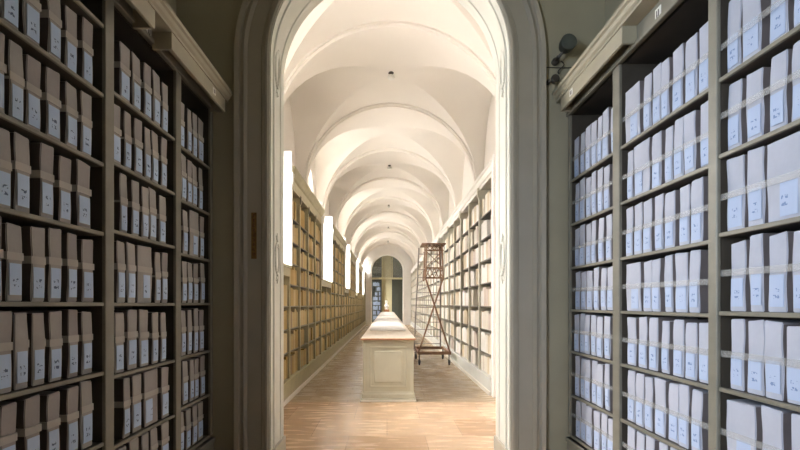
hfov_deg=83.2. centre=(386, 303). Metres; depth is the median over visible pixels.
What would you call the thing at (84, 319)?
bundle
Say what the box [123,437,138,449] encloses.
bundle
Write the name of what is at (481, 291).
volume
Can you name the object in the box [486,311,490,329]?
volume
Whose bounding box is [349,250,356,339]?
bookcase
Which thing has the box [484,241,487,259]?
volume
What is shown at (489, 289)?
volume
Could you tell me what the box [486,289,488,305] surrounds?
volume
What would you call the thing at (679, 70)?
bundle
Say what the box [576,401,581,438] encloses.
bundle
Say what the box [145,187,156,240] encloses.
bundle
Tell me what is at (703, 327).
bundle
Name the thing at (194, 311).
bundle
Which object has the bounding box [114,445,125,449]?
bundle
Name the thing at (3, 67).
bundle
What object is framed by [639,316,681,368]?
bundle
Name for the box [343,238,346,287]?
trim
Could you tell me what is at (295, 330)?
volume
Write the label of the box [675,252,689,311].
bundle
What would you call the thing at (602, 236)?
bundle
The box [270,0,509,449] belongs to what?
door frame
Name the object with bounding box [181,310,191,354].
bundle
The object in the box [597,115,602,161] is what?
bundle
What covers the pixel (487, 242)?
volume
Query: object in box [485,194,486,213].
volume
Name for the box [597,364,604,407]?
bundle
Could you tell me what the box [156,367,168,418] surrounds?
bundle
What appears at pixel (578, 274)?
bundle
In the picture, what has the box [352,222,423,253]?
trim
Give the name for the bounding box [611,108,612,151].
bundle
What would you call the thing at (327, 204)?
wall
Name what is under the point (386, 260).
wall
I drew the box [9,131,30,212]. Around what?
bundle
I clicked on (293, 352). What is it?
volume
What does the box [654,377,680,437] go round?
bundle
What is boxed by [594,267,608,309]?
bundle
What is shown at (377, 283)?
bundles
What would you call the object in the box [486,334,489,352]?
volume
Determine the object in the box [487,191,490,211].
volume
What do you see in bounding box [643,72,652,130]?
bundle
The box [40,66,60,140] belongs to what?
bundle
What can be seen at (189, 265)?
bundle
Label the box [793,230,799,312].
bundle
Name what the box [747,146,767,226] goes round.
bundle
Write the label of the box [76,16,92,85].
bundle
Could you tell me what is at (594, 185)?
bundle
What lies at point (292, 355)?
volume
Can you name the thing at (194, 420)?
bundle
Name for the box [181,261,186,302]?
bundle
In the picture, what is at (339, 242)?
bookcase
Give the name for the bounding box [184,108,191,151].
bundle
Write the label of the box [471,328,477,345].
volume
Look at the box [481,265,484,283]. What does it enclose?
volume
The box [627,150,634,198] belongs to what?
bundle
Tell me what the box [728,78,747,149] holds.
bundle
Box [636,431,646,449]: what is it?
bundle
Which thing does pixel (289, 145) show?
wall
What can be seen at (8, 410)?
bundle
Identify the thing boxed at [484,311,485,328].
volume
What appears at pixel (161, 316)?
bundle
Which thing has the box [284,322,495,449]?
floor
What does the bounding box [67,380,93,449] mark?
bundle
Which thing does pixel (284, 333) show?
volume
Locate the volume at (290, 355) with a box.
[290,355,291,374]
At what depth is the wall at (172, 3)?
4.32 m
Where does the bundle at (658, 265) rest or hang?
on the bookcase at (640, 35)
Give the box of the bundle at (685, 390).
[678,384,703,448]
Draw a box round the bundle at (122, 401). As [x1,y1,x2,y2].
[114,377,130,438]
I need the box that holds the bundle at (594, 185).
[591,170,597,214]
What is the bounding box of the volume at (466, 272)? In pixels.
[466,272,467,286]
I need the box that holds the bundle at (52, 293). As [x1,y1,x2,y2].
[43,228,61,301]
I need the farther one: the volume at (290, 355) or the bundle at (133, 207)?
the volume at (290, 355)
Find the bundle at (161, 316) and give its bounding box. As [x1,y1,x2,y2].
[158,312,166,361]
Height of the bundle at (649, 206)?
0.367 m
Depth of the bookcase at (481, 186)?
11.15 m
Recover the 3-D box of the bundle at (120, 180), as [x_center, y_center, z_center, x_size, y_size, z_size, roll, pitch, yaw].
[-1.861,-0.660,2.954,0.278,0.391,0.086,0,0,0]
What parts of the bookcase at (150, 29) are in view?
shelf, shelf, shelf, shelf, shelf, panel, shelf, shelf, shelf, shelf, shelf, shelf, shelf, shelf, cornice, shelf, shelf, shelf, shelf, shelf, shelf, shelf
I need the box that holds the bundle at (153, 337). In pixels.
[148,312,158,363]
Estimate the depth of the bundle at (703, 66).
2.55 m
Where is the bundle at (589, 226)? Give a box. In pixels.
[586,222,591,263]
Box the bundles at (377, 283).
[373,282,379,318]
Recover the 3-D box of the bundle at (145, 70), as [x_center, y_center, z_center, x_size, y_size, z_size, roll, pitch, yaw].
[-1.857,-1.530,3.244,0.278,0.403,0.104,0,0,0]
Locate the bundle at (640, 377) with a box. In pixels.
[636,373,658,427]
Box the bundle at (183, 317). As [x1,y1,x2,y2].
[181,311,186,355]
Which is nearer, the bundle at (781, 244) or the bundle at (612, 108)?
the bundle at (781, 244)
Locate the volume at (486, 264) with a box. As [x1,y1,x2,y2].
[485,264,486,282]
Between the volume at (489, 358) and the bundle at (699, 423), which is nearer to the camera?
the bundle at (699, 423)
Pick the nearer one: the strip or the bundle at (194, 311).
the bundle at (194, 311)
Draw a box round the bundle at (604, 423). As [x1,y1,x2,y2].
[601,412,612,449]
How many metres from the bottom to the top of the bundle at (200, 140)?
0.403 m
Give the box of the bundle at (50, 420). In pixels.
[31,391,60,449]
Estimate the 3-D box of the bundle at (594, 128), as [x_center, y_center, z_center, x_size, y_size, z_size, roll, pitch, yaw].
[1.936,-1.394,3.922,0.276,0.405,0.108,0,0,0]
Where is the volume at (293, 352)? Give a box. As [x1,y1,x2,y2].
[290,351,296,371]
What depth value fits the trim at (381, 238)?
31.06 m
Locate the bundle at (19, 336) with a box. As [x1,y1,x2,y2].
[11,312,28,390]
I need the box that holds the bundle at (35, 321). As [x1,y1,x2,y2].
[26,312,45,386]
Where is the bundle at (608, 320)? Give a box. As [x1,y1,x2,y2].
[604,316,612,358]
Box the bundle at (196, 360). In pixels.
[186,358,198,398]
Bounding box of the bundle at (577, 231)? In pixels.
[575,228,579,265]
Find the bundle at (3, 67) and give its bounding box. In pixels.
[0,32,6,113]
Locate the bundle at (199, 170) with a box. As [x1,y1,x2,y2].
[196,167,202,208]
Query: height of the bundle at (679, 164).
0.378 m
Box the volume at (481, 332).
[481,332,482,350]
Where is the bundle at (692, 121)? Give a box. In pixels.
[684,110,700,173]
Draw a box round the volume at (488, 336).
[488,336,489,353]
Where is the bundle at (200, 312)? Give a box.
[198,310,203,351]
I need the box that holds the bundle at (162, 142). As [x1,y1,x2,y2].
[158,136,166,187]
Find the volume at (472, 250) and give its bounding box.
[471,250,474,265]
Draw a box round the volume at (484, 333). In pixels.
[483,332,490,351]
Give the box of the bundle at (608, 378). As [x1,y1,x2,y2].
[604,363,612,410]
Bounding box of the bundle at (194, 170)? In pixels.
[192,164,197,206]
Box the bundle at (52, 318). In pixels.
[11,310,62,381]
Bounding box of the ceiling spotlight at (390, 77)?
[388,71,393,79]
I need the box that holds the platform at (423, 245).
[420,243,445,247]
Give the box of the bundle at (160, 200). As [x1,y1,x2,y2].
[156,195,165,242]
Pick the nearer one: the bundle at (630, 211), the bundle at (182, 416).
the bundle at (630, 211)
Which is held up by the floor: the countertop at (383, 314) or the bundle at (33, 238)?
the countertop at (383, 314)
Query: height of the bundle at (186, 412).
0.344 m
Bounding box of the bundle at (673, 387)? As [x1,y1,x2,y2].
[668,383,684,443]
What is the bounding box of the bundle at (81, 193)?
[68,158,91,228]
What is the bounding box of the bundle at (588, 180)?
[586,176,591,216]
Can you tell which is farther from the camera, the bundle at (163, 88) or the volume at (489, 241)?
the volume at (489, 241)
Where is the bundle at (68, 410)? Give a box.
[43,385,78,449]
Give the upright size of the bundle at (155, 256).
0.382 m
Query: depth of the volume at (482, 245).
8.70 m
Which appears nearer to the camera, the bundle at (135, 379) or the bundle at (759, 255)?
the bundle at (759, 255)
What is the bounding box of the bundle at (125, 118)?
[120,110,131,169]
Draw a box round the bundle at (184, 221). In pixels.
[181,209,187,253]
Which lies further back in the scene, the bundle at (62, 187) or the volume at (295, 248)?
the volume at (295, 248)
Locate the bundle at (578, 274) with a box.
[575,271,584,308]
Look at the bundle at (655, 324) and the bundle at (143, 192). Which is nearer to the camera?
the bundle at (655, 324)
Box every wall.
[165,0,175,13]
[176,0,604,449]
[284,97,315,196]
[325,197,328,215]
[363,245,412,324]
[382,256,391,311]
[432,95,495,240]
[605,0,623,23]
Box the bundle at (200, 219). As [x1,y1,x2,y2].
[198,216,203,257]
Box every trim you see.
[234,0,545,449]
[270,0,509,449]
[272,435,507,449]
[284,21,495,104]
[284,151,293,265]
[302,103,478,183]
[319,201,324,278]
[322,148,457,215]
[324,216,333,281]
[333,177,444,226]
[342,197,435,238]
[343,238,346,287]
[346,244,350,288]
[348,211,428,243]
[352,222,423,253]
[355,255,356,291]
[356,231,419,258]
[356,258,358,292]
[359,238,416,263]
[362,244,414,266]
[370,253,404,324]
[491,154,495,397]
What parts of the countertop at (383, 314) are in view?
glazed lid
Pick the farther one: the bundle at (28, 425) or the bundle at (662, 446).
the bundle at (662, 446)
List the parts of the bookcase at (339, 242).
skirting, cornice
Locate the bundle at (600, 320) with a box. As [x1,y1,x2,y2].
[597,317,604,357]
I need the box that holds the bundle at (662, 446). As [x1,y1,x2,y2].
[659,442,669,449]
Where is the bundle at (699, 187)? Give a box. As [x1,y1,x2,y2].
[691,176,707,242]
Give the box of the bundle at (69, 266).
[60,233,77,301]
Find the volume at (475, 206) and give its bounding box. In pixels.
[474,206,475,223]
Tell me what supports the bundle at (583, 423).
on the bookcase at (640, 35)
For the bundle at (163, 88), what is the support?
on the bookcase at (150, 29)
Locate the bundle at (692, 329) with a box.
[685,323,698,380]
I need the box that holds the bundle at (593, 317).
[591,315,612,355]
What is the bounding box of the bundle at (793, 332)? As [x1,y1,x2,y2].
[786,326,799,404]
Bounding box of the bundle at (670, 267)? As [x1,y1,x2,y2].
[664,254,675,311]
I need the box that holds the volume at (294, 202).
[294,202,295,220]
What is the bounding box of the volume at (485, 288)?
[484,287,490,305]
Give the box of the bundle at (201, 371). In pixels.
[190,355,204,396]
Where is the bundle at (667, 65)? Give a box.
[661,57,672,118]
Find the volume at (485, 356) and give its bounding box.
[485,356,486,372]
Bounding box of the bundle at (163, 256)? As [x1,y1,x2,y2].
[158,252,167,302]
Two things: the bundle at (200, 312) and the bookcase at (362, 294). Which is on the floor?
the bookcase at (362, 294)
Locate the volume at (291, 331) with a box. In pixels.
[290,330,294,348]
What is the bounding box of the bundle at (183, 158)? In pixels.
[181,153,186,200]
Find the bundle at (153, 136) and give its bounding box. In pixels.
[150,130,158,183]
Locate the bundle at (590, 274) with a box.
[587,271,594,309]
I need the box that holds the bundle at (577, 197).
[575,183,579,221]
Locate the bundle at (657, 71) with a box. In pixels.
[653,62,662,124]
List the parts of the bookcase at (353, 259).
cornice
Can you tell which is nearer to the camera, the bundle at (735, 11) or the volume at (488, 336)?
the bundle at (735, 11)
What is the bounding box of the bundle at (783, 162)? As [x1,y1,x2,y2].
[767,131,799,222]
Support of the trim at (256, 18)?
attached to the wall at (212, 24)
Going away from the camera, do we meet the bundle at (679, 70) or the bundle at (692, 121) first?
the bundle at (692, 121)
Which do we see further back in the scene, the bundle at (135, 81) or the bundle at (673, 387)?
the bundle at (135, 81)
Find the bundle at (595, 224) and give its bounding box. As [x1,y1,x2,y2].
[591,220,598,262]
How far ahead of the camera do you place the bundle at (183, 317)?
3.82 m
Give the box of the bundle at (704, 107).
[700,101,707,166]
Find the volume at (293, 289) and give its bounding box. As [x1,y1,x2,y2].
[293,289,296,305]
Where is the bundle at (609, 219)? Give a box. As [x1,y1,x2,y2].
[606,213,612,259]
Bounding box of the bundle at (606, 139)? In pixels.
[602,107,612,158]
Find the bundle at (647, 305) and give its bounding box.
[643,260,652,310]
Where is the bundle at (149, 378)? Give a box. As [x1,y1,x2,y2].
[138,368,157,427]
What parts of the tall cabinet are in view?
door, door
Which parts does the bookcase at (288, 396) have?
skirting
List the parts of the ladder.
cage post, cage post, rail, cage rail, rail, cage post, cage post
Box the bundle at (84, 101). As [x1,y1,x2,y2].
[76,90,91,155]
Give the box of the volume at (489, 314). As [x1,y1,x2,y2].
[488,313,490,329]
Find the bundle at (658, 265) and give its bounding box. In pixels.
[652,258,665,311]
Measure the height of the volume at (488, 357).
0.307 m
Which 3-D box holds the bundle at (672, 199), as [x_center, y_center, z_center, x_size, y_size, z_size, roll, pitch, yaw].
[1.928,-0.534,2.858,0.276,0.361,0.106,0,0,0]
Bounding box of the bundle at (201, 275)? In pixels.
[191,263,204,302]
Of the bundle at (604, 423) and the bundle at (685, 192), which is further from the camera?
the bundle at (604, 423)
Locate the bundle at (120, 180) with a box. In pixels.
[114,172,127,232]
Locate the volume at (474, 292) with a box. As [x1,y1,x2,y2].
[472,290,477,305]
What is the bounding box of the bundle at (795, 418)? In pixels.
[791,413,799,449]
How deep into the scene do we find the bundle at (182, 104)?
3.81 m
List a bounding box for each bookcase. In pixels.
[0,0,232,449]
[284,264,292,405]
[290,166,324,396]
[321,279,332,366]
[331,225,346,356]
[345,288,349,343]
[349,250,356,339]
[355,292,358,333]
[358,263,362,330]
[362,294,363,326]
[363,270,366,325]
[372,257,381,321]
[410,160,490,395]
[552,0,799,449]
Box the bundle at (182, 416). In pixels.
[181,411,184,449]
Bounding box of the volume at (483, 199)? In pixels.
[483,199,484,215]
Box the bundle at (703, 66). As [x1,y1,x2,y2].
[699,22,707,93]
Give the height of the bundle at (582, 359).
0.364 m
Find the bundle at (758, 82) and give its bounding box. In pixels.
[746,67,770,141]
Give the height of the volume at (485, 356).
0.293 m
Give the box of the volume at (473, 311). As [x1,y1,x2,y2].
[473,311,475,325]
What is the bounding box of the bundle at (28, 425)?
[3,394,41,449]
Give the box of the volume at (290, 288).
[290,288,291,305]
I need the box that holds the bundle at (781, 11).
[770,0,793,43]
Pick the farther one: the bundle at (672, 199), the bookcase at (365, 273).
the bookcase at (365, 273)
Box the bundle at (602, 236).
[598,217,606,261]
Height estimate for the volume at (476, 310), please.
0.343 m
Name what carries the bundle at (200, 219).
on the bookcase at (150, 29)
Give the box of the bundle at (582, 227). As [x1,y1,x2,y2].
[580,224,587,264]
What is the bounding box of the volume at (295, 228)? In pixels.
[295,228,296,243]
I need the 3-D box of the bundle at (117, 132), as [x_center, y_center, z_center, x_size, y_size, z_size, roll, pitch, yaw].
[-1.864,-1.086,2.877,0.278,0.389,0.104,0,0,0]
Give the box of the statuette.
[384,300,388,311]
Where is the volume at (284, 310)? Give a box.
[284,310,286,328]
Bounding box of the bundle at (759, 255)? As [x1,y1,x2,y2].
[749,233,778,311]
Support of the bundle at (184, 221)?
on the bookcase at (150, 29)
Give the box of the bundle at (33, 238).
[20,226,45,301]
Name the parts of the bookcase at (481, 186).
skirting, cornice, shelf, shelf, shelf, shelf, shelf, shelf, shelf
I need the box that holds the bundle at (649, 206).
[643,198,654,252]
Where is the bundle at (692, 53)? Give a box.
[685,32,699,102]
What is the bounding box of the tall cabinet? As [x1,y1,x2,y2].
[392,257,402,321]
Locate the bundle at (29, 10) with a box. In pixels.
[18,0,40,44]
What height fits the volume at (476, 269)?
0.329 m
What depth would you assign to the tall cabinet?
39.58 m
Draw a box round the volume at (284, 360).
[284,360,285,379]
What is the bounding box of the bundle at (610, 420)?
[608,418,612,449]
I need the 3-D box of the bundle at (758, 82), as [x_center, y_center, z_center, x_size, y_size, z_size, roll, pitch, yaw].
[1.933,-0.972,2.206,0.276,0.351,0.108,0,0,0]
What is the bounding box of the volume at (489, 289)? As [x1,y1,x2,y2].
[489,289,490,305]
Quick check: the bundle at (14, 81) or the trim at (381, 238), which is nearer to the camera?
the bundle at (14, 81)
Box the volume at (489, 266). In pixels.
[488,264,490,281]
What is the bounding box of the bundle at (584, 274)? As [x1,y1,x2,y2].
[581,271,586,309]
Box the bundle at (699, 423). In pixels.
[691,389,707,449]
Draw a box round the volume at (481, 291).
[481,291,482,305]
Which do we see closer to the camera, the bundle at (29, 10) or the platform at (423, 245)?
the bundle at (29, 10)
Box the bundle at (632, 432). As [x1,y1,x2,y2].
[628,425,638,449]
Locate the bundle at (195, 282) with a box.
[192,264,198,302]
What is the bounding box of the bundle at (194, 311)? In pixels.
[181,308,198,352]
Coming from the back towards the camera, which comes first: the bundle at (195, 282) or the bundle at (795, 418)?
the bundle at (195, 282)
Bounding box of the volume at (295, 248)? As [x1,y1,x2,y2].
[295,248,296,264]
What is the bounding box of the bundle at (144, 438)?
[138,432,148,449]
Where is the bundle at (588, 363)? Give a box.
[585,360,592,401]
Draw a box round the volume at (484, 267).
[483,267,484,282]
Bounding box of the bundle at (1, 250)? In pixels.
[0,216,3,300]
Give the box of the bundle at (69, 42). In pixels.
[60,5,77,72]
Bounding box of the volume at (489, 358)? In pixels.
[489,358,490,374]
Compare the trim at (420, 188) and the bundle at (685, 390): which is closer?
the bundle at (685, 390)
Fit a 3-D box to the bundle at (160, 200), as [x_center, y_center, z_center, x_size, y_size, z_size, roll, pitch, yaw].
[-1.866,-0.650,3.476,0.278,0.371,0.107,0,0,0]
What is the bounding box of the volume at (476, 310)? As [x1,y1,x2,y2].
[476,310,477,326]
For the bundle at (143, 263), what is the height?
0.406 m
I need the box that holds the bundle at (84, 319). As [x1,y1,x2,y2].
[77,311,92,374]
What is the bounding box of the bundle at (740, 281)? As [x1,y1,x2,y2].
[731,240,750,310]
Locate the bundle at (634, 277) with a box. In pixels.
[626,262,643,310]
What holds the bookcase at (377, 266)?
on the floor
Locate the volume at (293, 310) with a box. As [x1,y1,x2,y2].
[290,309,295,326]
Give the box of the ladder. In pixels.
[414,243,450,364]
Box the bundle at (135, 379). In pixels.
[123,373,141,432]
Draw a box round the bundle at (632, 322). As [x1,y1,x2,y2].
[627,317,639,365]
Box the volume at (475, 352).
[474,351,477,364]
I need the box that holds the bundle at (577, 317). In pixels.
[574,314,580,351]
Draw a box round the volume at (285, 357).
[284,356,286,377]
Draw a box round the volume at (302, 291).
[301,290,303,305]
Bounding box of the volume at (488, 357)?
[487,356,490,373]
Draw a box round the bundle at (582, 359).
[581,358,594,398]
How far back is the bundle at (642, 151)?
3.16 m
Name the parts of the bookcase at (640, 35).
shelf, shelf, shelf, shelf, shelf, shelf, shelf, cornice, shelf, number plate, shelf, shelf, shelf, shelf, shelf, panel, shelf, shelf, shelf, shelf, shelf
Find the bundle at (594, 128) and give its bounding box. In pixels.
[591,120,597,165]
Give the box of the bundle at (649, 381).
[645,376,656,431]
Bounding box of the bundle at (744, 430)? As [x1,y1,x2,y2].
[726,399,769,449]
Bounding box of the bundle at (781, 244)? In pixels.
[768,231,794,311]
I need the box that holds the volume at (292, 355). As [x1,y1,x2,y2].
[292,355,293,373]
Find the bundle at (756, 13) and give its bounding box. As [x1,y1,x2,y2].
[742,0,770,61]
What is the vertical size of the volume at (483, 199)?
0.319 m
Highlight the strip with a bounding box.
[251,213,256,258]
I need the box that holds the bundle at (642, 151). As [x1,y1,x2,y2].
[634,137,652,195]
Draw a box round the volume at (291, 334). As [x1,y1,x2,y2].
[291,334,292,349]
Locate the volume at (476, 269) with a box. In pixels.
[476,269,477,284]
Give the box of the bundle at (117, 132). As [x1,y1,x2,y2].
[114,104,121,163]
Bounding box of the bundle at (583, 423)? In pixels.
[581,402,588,441]
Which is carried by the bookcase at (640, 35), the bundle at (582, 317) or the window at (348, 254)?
the bundle at (582, 317)
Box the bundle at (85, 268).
[76,239,93,301]
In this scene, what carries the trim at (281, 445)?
attached to the wall at (212, 24)
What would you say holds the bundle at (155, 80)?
on the bookcase at (150, 29)
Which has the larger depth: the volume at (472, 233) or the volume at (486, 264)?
the volume at (472, 233)
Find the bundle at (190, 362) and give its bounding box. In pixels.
[181,359,194,401]
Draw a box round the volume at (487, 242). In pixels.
[486,242,487,258]
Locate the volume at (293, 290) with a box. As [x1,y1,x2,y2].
[293,290,294,305]
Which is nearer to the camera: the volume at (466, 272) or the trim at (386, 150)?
the volume at (466, 272)
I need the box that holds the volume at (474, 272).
[473,271,475,284]
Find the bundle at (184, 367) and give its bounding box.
[181,361,188,404]
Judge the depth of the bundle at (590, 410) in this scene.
3.97 m
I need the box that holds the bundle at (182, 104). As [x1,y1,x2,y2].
[181,102,184,146]
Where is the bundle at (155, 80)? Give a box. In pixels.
[151,69,160,125]
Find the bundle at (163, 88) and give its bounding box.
[160,81,167,131]
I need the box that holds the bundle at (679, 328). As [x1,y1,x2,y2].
[673,319,707,377]
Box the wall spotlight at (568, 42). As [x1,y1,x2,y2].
[551,34,576,73]
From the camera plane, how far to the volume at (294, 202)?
8.22 m
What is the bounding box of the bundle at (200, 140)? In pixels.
[197,117,203,161]
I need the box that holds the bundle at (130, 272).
[123,242,135,302]
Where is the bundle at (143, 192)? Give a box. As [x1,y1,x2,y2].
[139,186,148,238]
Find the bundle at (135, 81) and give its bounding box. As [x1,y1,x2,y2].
[130,51,141,110]
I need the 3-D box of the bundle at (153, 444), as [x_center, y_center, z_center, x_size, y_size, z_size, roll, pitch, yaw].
[-1.865,1.090,3.348,0.278,0.337,0.108,0,0,0]
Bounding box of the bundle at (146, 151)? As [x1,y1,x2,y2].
[142,127,150,179]
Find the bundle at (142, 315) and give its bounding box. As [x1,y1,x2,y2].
[119,309,148,366]
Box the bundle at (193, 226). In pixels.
[183,209,198,256]
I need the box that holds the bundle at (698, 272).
[689,250,707,312]
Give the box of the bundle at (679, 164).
[674,116,684,178]
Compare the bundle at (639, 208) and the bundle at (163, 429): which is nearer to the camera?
the bundle at (639, 208)
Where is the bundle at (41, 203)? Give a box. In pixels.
[29,142,53,218]
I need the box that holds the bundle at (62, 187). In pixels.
[53,155,71,223]
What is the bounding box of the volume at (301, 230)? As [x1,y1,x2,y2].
[301,230,302,247]
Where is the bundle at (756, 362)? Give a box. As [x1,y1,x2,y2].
[748,320,799,395]
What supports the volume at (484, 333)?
on the bookcase at (481, 186)
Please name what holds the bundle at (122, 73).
on the bookcase at (150, 29)
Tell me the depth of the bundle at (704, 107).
2.55 m
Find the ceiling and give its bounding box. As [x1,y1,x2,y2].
[284,0,495,264]
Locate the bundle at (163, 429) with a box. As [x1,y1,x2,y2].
[156,421,168,449]
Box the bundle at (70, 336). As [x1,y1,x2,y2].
[20,309,78,377]
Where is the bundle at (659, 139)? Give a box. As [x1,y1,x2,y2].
[652,130,665,188]
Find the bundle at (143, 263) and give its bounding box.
[134,245,151,302]
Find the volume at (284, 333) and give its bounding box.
[284,333,285,353]
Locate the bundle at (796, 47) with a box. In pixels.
[792,40,799,121]
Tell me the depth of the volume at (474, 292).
9.70 m
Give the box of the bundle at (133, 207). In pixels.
[127,180,139,235]
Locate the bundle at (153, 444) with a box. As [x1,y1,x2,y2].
[148,427,157,449]
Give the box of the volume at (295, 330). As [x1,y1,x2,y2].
[295,330,297,347]
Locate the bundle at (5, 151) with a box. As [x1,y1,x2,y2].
[0,127,11,207]
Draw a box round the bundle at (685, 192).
[679,184,691,244]
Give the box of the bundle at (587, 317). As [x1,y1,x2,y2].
[585,315,590,354]
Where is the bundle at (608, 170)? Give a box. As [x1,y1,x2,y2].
[604,164,612,209]
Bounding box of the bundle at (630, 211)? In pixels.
[626,206,634,255]
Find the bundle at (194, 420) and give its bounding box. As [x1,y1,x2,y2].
[188,404,197,444]
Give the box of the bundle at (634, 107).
[625,81,643,142]
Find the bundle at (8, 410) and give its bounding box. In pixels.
[0,401,16,449]
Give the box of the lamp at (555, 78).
[546,74,559,84]
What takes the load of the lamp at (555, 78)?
attached to the wall at (212, 24)
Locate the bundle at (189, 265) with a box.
[186,262,192,302]
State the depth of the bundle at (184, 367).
3.84 m
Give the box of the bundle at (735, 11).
[727,0,742,71]
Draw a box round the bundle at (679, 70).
[672,43,685,111]
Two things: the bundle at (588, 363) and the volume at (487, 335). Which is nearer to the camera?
the bundle at (588, 363)
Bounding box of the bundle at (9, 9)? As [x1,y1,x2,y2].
[0,0,18,29]
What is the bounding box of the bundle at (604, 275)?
[601,268,607,309]
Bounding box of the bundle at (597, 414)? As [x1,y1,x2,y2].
[594,410,601,449]
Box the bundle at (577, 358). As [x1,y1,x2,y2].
[575,356,587,396]
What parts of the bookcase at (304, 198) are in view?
shelf, shelf, shelf, shelf, shelf, shelf, skirting, cornice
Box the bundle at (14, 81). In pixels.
[4,39,24,122]
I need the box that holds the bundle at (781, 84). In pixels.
[770,49,792,131]
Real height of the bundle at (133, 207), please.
0.385 m
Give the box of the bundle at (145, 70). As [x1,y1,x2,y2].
[140,62,151,118]
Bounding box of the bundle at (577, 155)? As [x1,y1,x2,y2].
[574,136,580,176]
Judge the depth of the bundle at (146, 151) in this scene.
3.23 m
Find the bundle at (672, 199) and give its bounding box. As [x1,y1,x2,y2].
[665,190,679,247]
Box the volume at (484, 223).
[483,220,485,238]
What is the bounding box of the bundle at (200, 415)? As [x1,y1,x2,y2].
[195,401,203,440]
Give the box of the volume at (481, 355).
[481,355,483,369]
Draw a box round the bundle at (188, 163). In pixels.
[186,159,191,203]
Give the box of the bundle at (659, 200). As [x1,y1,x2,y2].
[655,193,666,249]
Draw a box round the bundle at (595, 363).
[592,360,609,404]
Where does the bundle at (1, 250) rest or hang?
on the bookcase at (150, 29)
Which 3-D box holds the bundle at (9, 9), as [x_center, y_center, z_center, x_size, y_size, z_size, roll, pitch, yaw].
[-1.865,-1.454,2.067,0.278,0.385,0.108,0,0,0]
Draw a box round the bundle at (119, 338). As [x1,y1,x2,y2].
[114,312,124,373]
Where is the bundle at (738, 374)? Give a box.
[730,318,796,390]
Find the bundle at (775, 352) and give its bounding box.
[764,320,799,400]
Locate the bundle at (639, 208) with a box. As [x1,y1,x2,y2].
[634,202,643,254]
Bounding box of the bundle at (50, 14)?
[39,0,61,61]
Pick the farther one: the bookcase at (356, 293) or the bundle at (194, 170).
the bookcase at (356, 293)
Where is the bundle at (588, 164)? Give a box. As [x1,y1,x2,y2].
[585,124,591,169]
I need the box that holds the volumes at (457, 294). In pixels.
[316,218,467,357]
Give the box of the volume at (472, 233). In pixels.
[471,232,473,246]
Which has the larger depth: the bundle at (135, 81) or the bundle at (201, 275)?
the bundle at (201, 275)
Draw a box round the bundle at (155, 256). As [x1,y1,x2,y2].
[151,252,160,302]
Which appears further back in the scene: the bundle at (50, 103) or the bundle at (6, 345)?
the bundle at (50, 103)
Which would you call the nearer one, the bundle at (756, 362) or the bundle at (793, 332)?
the bundle at (793, 332)
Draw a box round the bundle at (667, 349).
[661,321,673,373]
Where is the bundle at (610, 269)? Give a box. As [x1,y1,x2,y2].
[607,266,612,309]
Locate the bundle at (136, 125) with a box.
[131,118,142,174]
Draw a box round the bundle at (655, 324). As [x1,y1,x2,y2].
[649,317,697,370]
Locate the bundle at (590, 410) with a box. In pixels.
[586,406,596,446]
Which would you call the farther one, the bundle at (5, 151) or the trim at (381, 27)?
the trim at (381, 27)
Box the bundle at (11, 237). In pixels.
[1,222,23,301]
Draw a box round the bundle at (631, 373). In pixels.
[628,370,643,422]
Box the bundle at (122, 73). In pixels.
[114,41,130,102]
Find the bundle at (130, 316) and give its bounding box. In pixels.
[114,309,137,369]
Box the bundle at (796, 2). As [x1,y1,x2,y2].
[794,0,799,26]
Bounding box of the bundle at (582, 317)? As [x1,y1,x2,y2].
[580,313,612,352]
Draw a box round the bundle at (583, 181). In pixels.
[580,177,588,219]
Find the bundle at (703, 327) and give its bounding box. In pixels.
[699,323,707,383]
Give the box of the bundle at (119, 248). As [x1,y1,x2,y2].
[114,240,125,302]
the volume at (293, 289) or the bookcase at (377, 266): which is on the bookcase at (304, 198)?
the volume at (293, 289)
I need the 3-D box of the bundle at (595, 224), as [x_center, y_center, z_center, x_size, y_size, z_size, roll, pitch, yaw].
[1.928,-0.540,3.915,0.275,0.373,0.082,0,0,0]
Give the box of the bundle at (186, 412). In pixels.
[182,408,190,449]
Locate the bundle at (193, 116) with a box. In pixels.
[191,112,197,156]
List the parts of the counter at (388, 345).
moulding, glazed lid, panel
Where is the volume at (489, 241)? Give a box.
[488,239,490,257]
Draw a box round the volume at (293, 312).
[293,312,294,326]
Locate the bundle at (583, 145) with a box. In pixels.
[580,132,585,172]
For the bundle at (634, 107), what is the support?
on the bookcase at (640, 35)
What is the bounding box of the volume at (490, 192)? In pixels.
[489,192,490,209]
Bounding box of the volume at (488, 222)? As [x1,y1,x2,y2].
[486,220,490,236]
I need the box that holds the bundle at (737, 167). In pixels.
[727,154,748,230]
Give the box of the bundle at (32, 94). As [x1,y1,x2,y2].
[22,54,41,130]
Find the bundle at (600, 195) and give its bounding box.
[597,167,604,211]
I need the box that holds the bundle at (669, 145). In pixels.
[665,125,674,182]
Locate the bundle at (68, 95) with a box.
[59,81,77,148]
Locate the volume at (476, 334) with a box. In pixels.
[475,333,477,347]
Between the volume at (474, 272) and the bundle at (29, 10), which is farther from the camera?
the volume at (474, 272)
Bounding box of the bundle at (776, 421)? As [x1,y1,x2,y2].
[761,405,799,449]
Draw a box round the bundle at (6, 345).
[0,311,12,393]
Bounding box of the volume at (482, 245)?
[482,245,483,260]
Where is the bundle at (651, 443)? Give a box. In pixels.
[646,435,659,449]
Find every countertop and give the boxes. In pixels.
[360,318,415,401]
[377,312,397,317]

